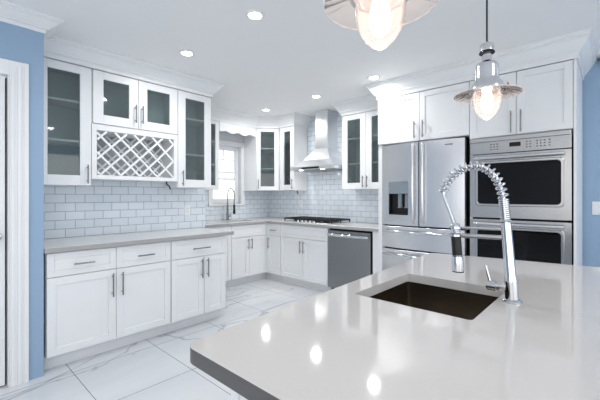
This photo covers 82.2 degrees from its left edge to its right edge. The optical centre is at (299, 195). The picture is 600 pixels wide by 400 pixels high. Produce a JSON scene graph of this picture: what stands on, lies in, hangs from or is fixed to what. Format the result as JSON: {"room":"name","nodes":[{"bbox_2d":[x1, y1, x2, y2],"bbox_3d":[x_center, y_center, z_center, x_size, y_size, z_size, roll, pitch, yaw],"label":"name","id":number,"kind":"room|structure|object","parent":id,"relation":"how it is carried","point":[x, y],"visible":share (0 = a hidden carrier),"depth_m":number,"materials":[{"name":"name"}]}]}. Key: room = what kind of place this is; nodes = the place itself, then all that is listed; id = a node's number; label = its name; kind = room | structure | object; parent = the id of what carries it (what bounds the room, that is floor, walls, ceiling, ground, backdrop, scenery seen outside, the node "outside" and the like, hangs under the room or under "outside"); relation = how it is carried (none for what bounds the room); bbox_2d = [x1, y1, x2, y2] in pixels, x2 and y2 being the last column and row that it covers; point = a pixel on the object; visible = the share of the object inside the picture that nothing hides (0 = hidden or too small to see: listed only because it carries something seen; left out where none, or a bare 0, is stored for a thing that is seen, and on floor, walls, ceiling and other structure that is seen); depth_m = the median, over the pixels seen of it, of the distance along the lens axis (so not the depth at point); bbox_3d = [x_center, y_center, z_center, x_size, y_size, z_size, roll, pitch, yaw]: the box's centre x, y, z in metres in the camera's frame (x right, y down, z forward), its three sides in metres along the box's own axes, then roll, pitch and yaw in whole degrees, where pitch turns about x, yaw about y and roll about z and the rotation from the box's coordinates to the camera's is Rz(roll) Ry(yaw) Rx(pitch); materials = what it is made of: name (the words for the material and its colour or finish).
{"room":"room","nodes":[
{"label":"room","id":0,"kind":"room"},
{"bbox_2d":[0,21,43,379],"bbox_3d":[-3.547,0.013,1.199,0.810,2.555,4.175,0,0,43],"label":"wall","id":1,"kind":"structure","parent":0,"point":[18,44],"depth_m":2.42,"materials":[{"name":"paint"}]},
{"bbox_2d":[0,75,5,385],"bbox_3d":[-2.275,0.240,2.006,0.125,2.100,0.872,0,0,43],"label":"door","id":2,"kind":"structure","parent":1,"relation":"in","point":[2,78],"depth_m":2.31,"materials":[{"name":"white paint"}]},
{"bbox_2d":[0,74,8,386],"bbox_3d":[-2.311,0.228,2.038,0.118,2.124,0.906,0,0,43],"label":"trim","id":3,"kind":"structure","parent":1,"relation":"attached to","point":[7,77],"depth_m":2.33,"materials":[{"name":"white paint"}]},
{"bbox_2d":[0,58,28,386],"bbox_3d":[-2.252,0.188,1.994,0.024,2.205,1.077,0,0,43],"label":"trim","id":4,"kind":"structure","parent":1,"relation":"attached to","point":[18,72],"depth_m":2.34,"materials":[{"name":"white paint"}]},
{"bbox_2d":[0,0,63,39],"bbox_3d":[-3.421,-1.214,1.151,0.760,0.100,4.275,0,0,43],"label":"trim","id":5,"kind":"structure","parent":1,"relation":"attached to","point":[10,13],"depth_m":2.36,"materials":[{"name":"white paint"}]},
{"bbox_2d":[44,35,223,97],"bbox_3d":[-1.590,-1.188,3.401,0.420,0.152,1.709,0,0,43],"label":"trim","id":6,"kind":"structure","parent":1,"relation":"attached to","point":[58,48],"depth_m":3.14,"materials":[{"name":"white paint"}]},
{"bbox_2d":[45,57,204,237],"bbox_3d":[-2.077,0.013,3.854,0.910,2.555,1.725,0,0,43],"label":"wall","id":7,"kind":"structure","parent":0,"point":[45,57],"depth_m":3.46,"materials":[{"name":"white paint"}]},
{"bbox_2d":[44,57,90,186],"bbox_3d":[-2.047,-0.600,2.933,0.338,1.024,0.400,0,0,43],"label":"upper cabinet","id":8,"kind":"object","parent":7,"relation":"attached to","point":[67,86],"visible":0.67,"depth_m":3.00,"materials":[{"name":"white paint"}]},
{"bbox_2d":[47,96,78,109],"bbox_3d":[-2.067,-0.802,2.951,0.261,0.019,0.358,0,0,43],"label":"shelf","id":9,"kind":"object","parent":8,"relation":"attached to","point":[52,102],"depth_m":2.96,"materials":[{"name":"clear glass"}]},
{"bbox_2d":[47,137,78,145],"bbox_3d":[-2.067,-0.468,2.951,0.261,0.019,0.358,0,0,43],"label":"shelf","id":10,"kind":"object","parent":8,"relation":"attached to","point":[50,141],"depth_m":2.94,"materials":[{"name":"glass"}]},
{"bbox_2d":[44,180,204,238],"bbox_3d":[-1.737,0.083,3.542,0.012,0.586,1.722,0,0,43],"label":"backsplash","id":11,"kind":"structure","parent":7,"relation":"attached to","point":[102,207],"depth_m":3.44,"materials":[{"name":"tile"}]},
{"bbox_2d":[184,205,189,214],"bbox_3d":[-1.308,0.165,3.993,0.010,0.118,0.073,0,0,43],"label":"wall outlet","id":12,"kind":"object","parent":11,"relation":"attached to","point":[186,207],"visible":1,"depth_m":3.99,"materials":[{"name":"white plastic"}]},
{"bbox_2d":[91,69,176,134],"bbox_3d":[-1.641,-0.874,3.377,0.338,0.477,0.801,0,0,43],"label":"upper cabinet","id":13,"kind":"object","parent":7,"relation":"attached to","point":[116,100],"visible":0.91,"depth_m":3.34,"materials":[{"name":"white paint"}]},
{"bbox_2d":[91,124,177,181],"bbox_3d":[-1.655,-0.391,3.389,0.300,0.482,0.799,0,0,43],"label":"wine rack","id":14,"kind":"object","parent":7,"relation":"attached to","point":[117,153],"visible":0.81,"depth_m":3.38,"materials":[{"name":"white paint"}]},
{"bbox_2d":[164,90,210,188],"bbox_3d":[-1.233,-0.600,3.821,0.338,1.024,0.402,0,0,43],"label":"upper cabinet","id":15,"kind":"object","parent":7,"relation":"attached to","point":[193,110],"visible":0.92,"depth_m":3.84,"materials":[{"name":"white paint"}]},
{"bbox_2d":[186,117,203,125],"bbox_3d":[-1.253,-0.833,3.839,0.261,0.019,0.360,0,0,43],"label":"shelf","id":16,"kind":"object","parent":15,"relation":"attached to","point":[189,121],"depth_m":3.85,"materials":[{"name":"glass"}]},
{"bbox_2d":[186,153,203,158],"bbox_3d":[-1.253,-0.448,3.839,0.261,0.019,0.360,0,0,43],"label":"shelf","id":17,"kind":"object","parent":15,"relation":"attached to","point":[188,156],"depth_m":3.82,"materials":[{"name":"clear glass"}]},
{"bbox_2d":[0,278,323,399],"bbox_3d":[-0.172,1.350,0.693,8.390,0.120,7.990,0,0,43],"label":"floor","id":18,"kind":"structure","parent":0,"point":[159,367],"depth_m":2.57,"materials":[{"name":"tile"}]},
{"bbox_2d":[44,241,170,369],"bbox_3d":[-1.730,0.853,3.035,0.658,0.874,0.948,0,0,43],"label":"base cabinet","id":19,"kind":"object","parent":18,"relation":"on","point":[99,300],"visible":0.98,"depth_m":2.78,"materials":[{"name":"white paint"}]},
{"bbox_2d":[44,227,233,253],"bbox_3d":[-1.509,0.395,3.291,0.662,0.038,1.657,0,0,43],"label":"countertop","id":20,"kind":"structure","parent":19,"relation":"on","point":[55,245],"depth_m":3.04,"materials":[{"name":"grey stone"}]},
{"bbox_2d":[167,236,225,332],"bbox_3d":[-1.201,0.853,3.613,0.658,0.874,0.616,0,0,43],"label":"base cabinet","id":21,"kind":"object","parent":18,"relation":"on","point":[198,265],"visible":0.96,"depth_m":3.40,"materials":[{"name":"white paint"}]},
{"bbox_2d":[208,226,230,286],"bbox_3d":[-1.385,0.853,4.808,0.600,0.874,0.597,0,0,43],"label":"base cabinet","id":22,"kind":"object","parent":18,"relation":"on","point":[228,237],"visible":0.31,"depth_m":4.79,"materials":[{"name":"white paint"}]},
{"bbox_2d":[205,217,377,231],"bbox_3d":[-0.235,0.395,4.610,2.577,0.038,1.875,0,0,43],"label":"countertop","id":23,"kind":"structure","parent":22,"relation":"on","point":[373,227],"depth_m":4.73,"materials":[{"name":"grey stone"}]},
{"bbox_2d":[226,188,235,219],"bbox_3d":[-1.070,0.123,5.346,0.194,0.505,0.093,0,0,43],"label":"kitchen faucet","id":24,"kind":"object","parent":23,"relation":"on","point":[227,212],"visible":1,"depth_m":5.36,"materials":[{"name":"silver metal"}]},
{"bbox_2d":[283,216,350,223],"bbox_3d":[0.238,0.348,5.018,0.910,0.054,0.500,0,0,43],"label":"gas cooktop","id":25,"kind":"object","parent":23,"relation":"in","point":[304,219],"visible":1,"depth_m":4.91,"materials":[{"name":"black metal"}]},
{"bbox_2d":[231,389,247,399],"bbox_3d":[0.974,0.853,0.963,1.665,0.875,1.623,0,0,43],"label":"kitchen island","id":26,"kind":"object","parent":18,"relation":"on","point":[234,396],"visible":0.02,"depth_m":0.91,"materials":[{"name":"white paint"}]},
{"bbox_2d":[190,253,599,399],"bbox_3d":[1.034,0.395,1.092,1.851,0.038,2.122,0,0,43],"label":"island countertop","id":27,"kind":"structure","parent":26,"relation":"on","point":[342,342],"depth_m":0.86,"materials":[{"name":"white stone"}]},
{"bbox_2d":[370,281,498,319],"bbox_3d":[0.521,0.530,1.353,0.440,0.232,0.486,0,0,43],"label":"island sink","id":28,"kind":"object","parent":27,"relation":"in","point":[451,302],"visible":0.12,"depth_m":1.55,"materials":[{"name":"metal"}]},
{"bbox_2d":[439,161,522,304],"bbox_3d":[0.669,0.121,1.295,0.287,0.508,0.062,0,0,43],"label":"spring faucet","id":29,"kind":"object","parent":27,"relation":"on","point":[510,285],"visible":1,"depth_m":1.25,"materials":[{"name":"silver metal"}]},
{"bbox_2d":[227,223,266,286],"bbox_3d":[-0.928,0.853,5.279,0.638,0.874,0.745,0,0,43],"label":"base cabinet","id":30,"kind":"object","parent":18,"relation":"on","point":[248,242],"visible":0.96,"depth_m":5.05,"materials":[{"name":"white paint"}]},
{"bbox_2d":[266,223,283,281],"bbox_3d":[-0.241,0.853,5.438,0.385,0.874,0.648,0,0,43],"label":"base cabinet","id":31,"kind":"object","parent":18,"relation":"on","point":[273,231],"visible":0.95,"depth_m":5.21,"materials":[{"name":"white paint"}]},
{"bbox_2d":[281,224,331,291],"bbox_3d":[0.229,0.853,5.007,0.885,0.874,0.648,0,0,43],"label":"base cabinet","id":32,"kind":"object","parent":18,"relation":"on","point":[304,249],"visible":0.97,"depth_m":4.77,"materials":[{"name":"white paint"}]},
{"bbox_2d":[327,228,372,288],"bbox_3d":[0.781,0.856,4.458,0.648,0.868,0.668,0,0,43],"label":"dishwasher","id":33,"kind":"object","parent":18,"relation":"on","point":[350,252],"visible":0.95,"depth_m":4.26,"materials":[{"name":"grey metal"}]},
{"bbox_2d":[330,228,372,233],"bbox_3d":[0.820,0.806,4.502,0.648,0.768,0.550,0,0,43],"label":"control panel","id":34,"kind":"object","parent":33,"relation":"in","point":[347,230],"depth_m":4.28,"materials":[{"name":"silver metal"}]},
{"bbox_2d":[373,145,384,273],"bbox_3d":[1.104,0.356,4.202,0.150,1.868,0.667,0,0,43],"label":"refrigerator surround","id":35,"kind":"object","parent":18,"relation":"on","point":[377,236],"visible":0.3,"depth_m":3.93,"materials":[{"name":"white paint"}]},
{"bbox_2d":[382,137,469,270],"bbox_3d":[1.448,0.353,3.806,0.884,1.850,0.770,0,0,43],"label":"refrigerator","id":36,"kind":"object","parent":18,"relation":"on","point":[416,219],"visible":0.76,"depth_m":3.54,"materials":[{"name":"silver metal"}]},
{"bbox_2d":[470,58,581,265],"bbox_3d":[2.116,0.100,3.230,0.794,2.381,0.718,0,0,43],"label":"tall cabinet","id":37,"kind":"object","parent":18,"relation":"on","point":[550,99],"visible":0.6,"depth_m":2.89,"materials":[{"name":"white paint"}]},
{"bbox_2d":[470,129,573,264],"bbox_3d":[2.069,0.175,3.194,0.757,1.416,0.675,0,0,43],"label":"double oven","id":38,"kind":"object","parent":37,"relation":"on","point":[536,169],"visible":0.83,"depth_m":2.94,"materials":[{"name":"silver metal"}]},
{"bbox_2d":[209,120,268,220],"bbox_3d":[-1.236,0.013,5.555,0.150,2.555,2.160,0,0,43],"label":"wall","id":39,"kind":"structure","parent":0,"point":[223,135],"depth_m":5.71,"materials":[{"name":"white paint"}]},
{"bbox_2d":[205,120,218,189],"bbox_3d":[-1.427,-0.590,4.977,0.310,1.003,0.400,0,0,43],"label":"upper cabinet","id":40,"kind":"object","parent":39,"relation":"attached to","point":[214,124],"visible":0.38,"depth_m":5.01,"materials":[{"name":"white paint"}]},
{"bbox_2d":[212,145,237,203],"bbox_3d":[-1.239,-0.343,5.568,0.050,0.933,0.553,0,0,43],"label":"window","id":41,"kind":"structure","parent":39,"relation":"in","point":[234,150],"depth_m":5.68,"materials":[{"name":"white paint"}]},
{"bbox_2d":[208,140,244,205],"bbox_3d":[-1.185,-0.362,5.519,0.085,1.035,0.695,0,0,43],"label":"trim","id":42,"kind":"structure","parent":39,"relation":"attached to","point":[221,142],"depth_m":5.67,"materials":[{"name":"white paint"}]},
{"bbox_2d":[205,190,268,220],"bbox_3d":[-1.191,0.083,5.485,0.012,0.585,1.878,0,0,43],"label":"backsplash","id":43,"kind":"structure","parent":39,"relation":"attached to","point":[256,205],"depth_m":5.79,"materials":[{"name":"tile"}]},
{"bbox_2d":[211,106,311,127],"bbox_3d":[-0.766,-1.178,5.182,2.000,0.173,0.584,0,0,-25],"label":"trim","id":44,"kind":"structure","parent":39,"relation":"attached to","point":[217,113],"depth_m":5.33,"materials":[{"name":"white paint"}]},
{"bbox_2d":[3,0,599,116],"bbox_3d":[-0.172,-1.325,0.693,8.390,0.120,7.990,0,0,43],"label":"ceiling","id":45,"kind":"structure","parent":0,"point":[277,61],"depth_m":2.73,"materials":[{"name":"paint"}]},
{"bbox_2d":[179,49,194,55],"bbox_3d":[-0.996,-1.259,3.030,0.136,0.010,0.136,0,0,43],"label":"recessed light","id":46,"kind":"object","parent":45,"relation":"in","point":[185,52],"visible":1,"depth_m":3.01,"materials":[{"name":"white paint"}]},
{"bbox_2d":[245,9,264,19],"bbox_3d":[-0.314,-1.259,2.395,0.136,0.010,0.136,0,0,43],"label":"recessed light","id":47,"kind":"object","parent":45,"relation":"in","point":[253,14],"visible":1,"depth_m":2.38,"materials":[{"name":"white paint"}]},
{"bbox_2d":[311,94,320,97],"bbox_3d":[0.203,-1.259,4.347,0.136,0.010,0.136,0,0,43],"label":"recessed light","id":48,"kind":"object","parent":45,"relation":"in","point":[315,95],"visible":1,"depth_m":4.33,"materials":[{"name":"white paint"}]},
{"bbox_2d":[367,75,380,78],"bbox_3d":[0.786,-1.259,3.651,0.136,0.010,0.136,0,0,43],"label":"recessed light","id":49,"kind":"object","parent":45,"relation":"in","point":[370,76],"visible":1,"depth_m":3.64,"materials":[{"name":"white paint"}]},
{"bbox_2d":[323,0,437,50],"bbox_3d":[0.211,-0.824,0.907,0.298,0.881,0.298,0,0,43],"label":"pendant lamp","id":50,"kind":"object","parent":45,"relation":"hanging from","point":[379,10],"visible":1,"depth_m":0.92,"materials":[{"name":"silver"}]},
{"bbox_2d":[453,0,523,119],"bbox_3d":[0.906,-0.815,1.667,0.298,0.898,0.298,0,0,43],"label":"pendant lamp","id":51,"kind":"object","parent":45,"relation":"hanging from","point":[487,86],"visible":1,"depth_m":1.65,"materials":[{"name":"silver metal"}]},
{"bbox_2d":[278,58,599,266],"bbox_3d":[2.517,0.013,3.479,8.190,2.555,0.150,0,0,43],"label":"wall","id":52,"kind":"structure","parent":0,"point":[590,84],"depth_m":3.20,"materials":[{"name":"blue paint"}]},
{"bbox_2d":[219,121,255,136],"bbox_3d":[-0.950,-1.014,5.282,0.018,0.154,0.689,0,0,43],"label":"window valance","id":53,"kind":"object","parent":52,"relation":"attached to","point":[223,126],"visible":1,"depth_m":5.26,"materials":[{"name":"white paint"}]},
{"bbox_2d":[244,128,279,190],"bbox_3d":[-0.534,-0.590,5.763,0.576,1.003,0.576,0,0,43],"label":"upper cabinet","id":54,"kind":"object","parent":52,"relation":"attached to","point":[262,151],"visible":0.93,"depth_m":5.61,"materials":[{"name":"white paint"}]},
{"bbox_2d":[261,148,273,152],"bbox_3d":[-0.532,-0.772,5.772,0.540,0.019,0.532,0,0,43],"label":"shelf","id":55,"kind":"object","parent":54,"relation":"attached to","point":[263,150],"depth_m":5.76,"materials":[{"name":"clear glass"}]},
{"bbox_2d":[261,168,273,171],"bbox_3d":[-0.532,-0.443,5.772,0.540,0.019,0.532,0,0,43],"label":"shelf","id":56,"kind":"object","parent":54,"relation":"attached to","point":[262,169],"depth_m":5.73,"materials":[{"name":"clear glass"}]},
{"bbox_2d":[280,126,306,190],"bbox_3d":[-0.122,-0.590,5.537,0.334,1.003,0.354,0,0,43],"label":"upper cabinet","id":57,"kind":"object","parent":52,"relation":"attached to","point":[293,139],"visible":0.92,"depth_m":5.44,"materials":[{"name":"white paint"}]},
{"bbox_2d":[290,109,341,172],"bbox_3d":[0.309,-0.816,5.051,0.800,0.894,0.490,0,0,43],"label":"range hood","id":58,"kind":"object","parent":52,"relation":"attached to","point":[326,157],"visible":0.94,"depth_m":5.01,"materials":[{"name":"metal"}]},
{"bbox_2d":[269,110,377,222],"bbox_3d":[0.401,-0.444,5.308,2.573,1.638,0.012,0,0,43],"label":"backsplash","id":59,"kind":"structure","parent":52,"relation":"attached to","point":[324,196],"depth_m":5.28,"materials":[{"name":"tile"}]},
{"bbox_2d":[299,200,302,207],"bbox_3d":[0.018,0.130,5.644,0.073,0.118,0.010,0,0,43],"label":"wall outlet","id":60,"kind":"object","parent":59,"relation":"attached to","point":[300,201],"visible":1,"depth_m":5.64,"materials":[{"name":"white plastic"}]},
{"bbox_2d":[332,94,377,116],"bbox_3d":[0.884,-1.178,4.574,0.837,0.173,0.418,0,0,43],"label":"trim","id":61,"kind":"structure","parent":52,"relation":"attached to","point":[369,102],"depth_m":4.49,"materials":[{"name":"white paint"}]},
{"bbox_2d":[342,110,378,189],"bbox_3d":[0.944,-0.590,4.559,0.745,1.003,0.354,0,0,43],"label":"upper cabinet","id":62,"kind":"object","parent":52,"relation":"attached to","point":[360,145],"visible":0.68,"depth_m":4.66,"materials":[{"name":"white paint"}]},
{"bbox_2d":[348,135,377,142],"bbox_3d":[0.963,-0.772,4.580,0.703,0.019,0.279,0,0,43],"label":"shelf","id":63,"kind":"object","parent":62,"relation":"attached to","point":[374,138],"depth_m":4.57,"materials":[{"name":"white paint"}]},
{"bbox_2d":[348,161,377,165],"bbox_3d":[0.963,-0.432,4.580,0.703,0.019,0.279,0,0,43],"label":"shelf","id":64,"kind":"object","parent":62,"relation":"attached to","point":[362,163],"depth_m":4.50,"materials":[{"name":"clear glass"}]},
{"bbox_2d":[378,82,469,145],"bbox_3d":[1.463,-0.836,3.829,0.974,0.511,0.718,0,0,43],"label":"upper cabinet","id":65,"kind":"object","parent":52,"relation":"attached to","point":[433,114],"visible":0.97,"depth_m":3.55,"materials":[{"name":"white paint"}]},
{"bbox_2d":[366,28,596,100],"bbox_3d":[1.742,-1.178,3.544,1.970,0.173,0.800,0,0,43],"label":"trim","id":66,"kind":"structure","parent":52,"relation":"attached to","point":[580,45],"depth_m":3.02,"materials":[{"name":"white paint"}]},
{"bbox_2d":[592,201,599,214],"bbox_3d":[2.755,0.112,3.151,0.118,0.122,0.009,0,0,43],"label":"light switch","id":67,"kind":"object","parent":52,"relation":"attached to","point":[595,205],"visible":1,"depth_m":3.17,"materials":[{"name":"white plastic"}]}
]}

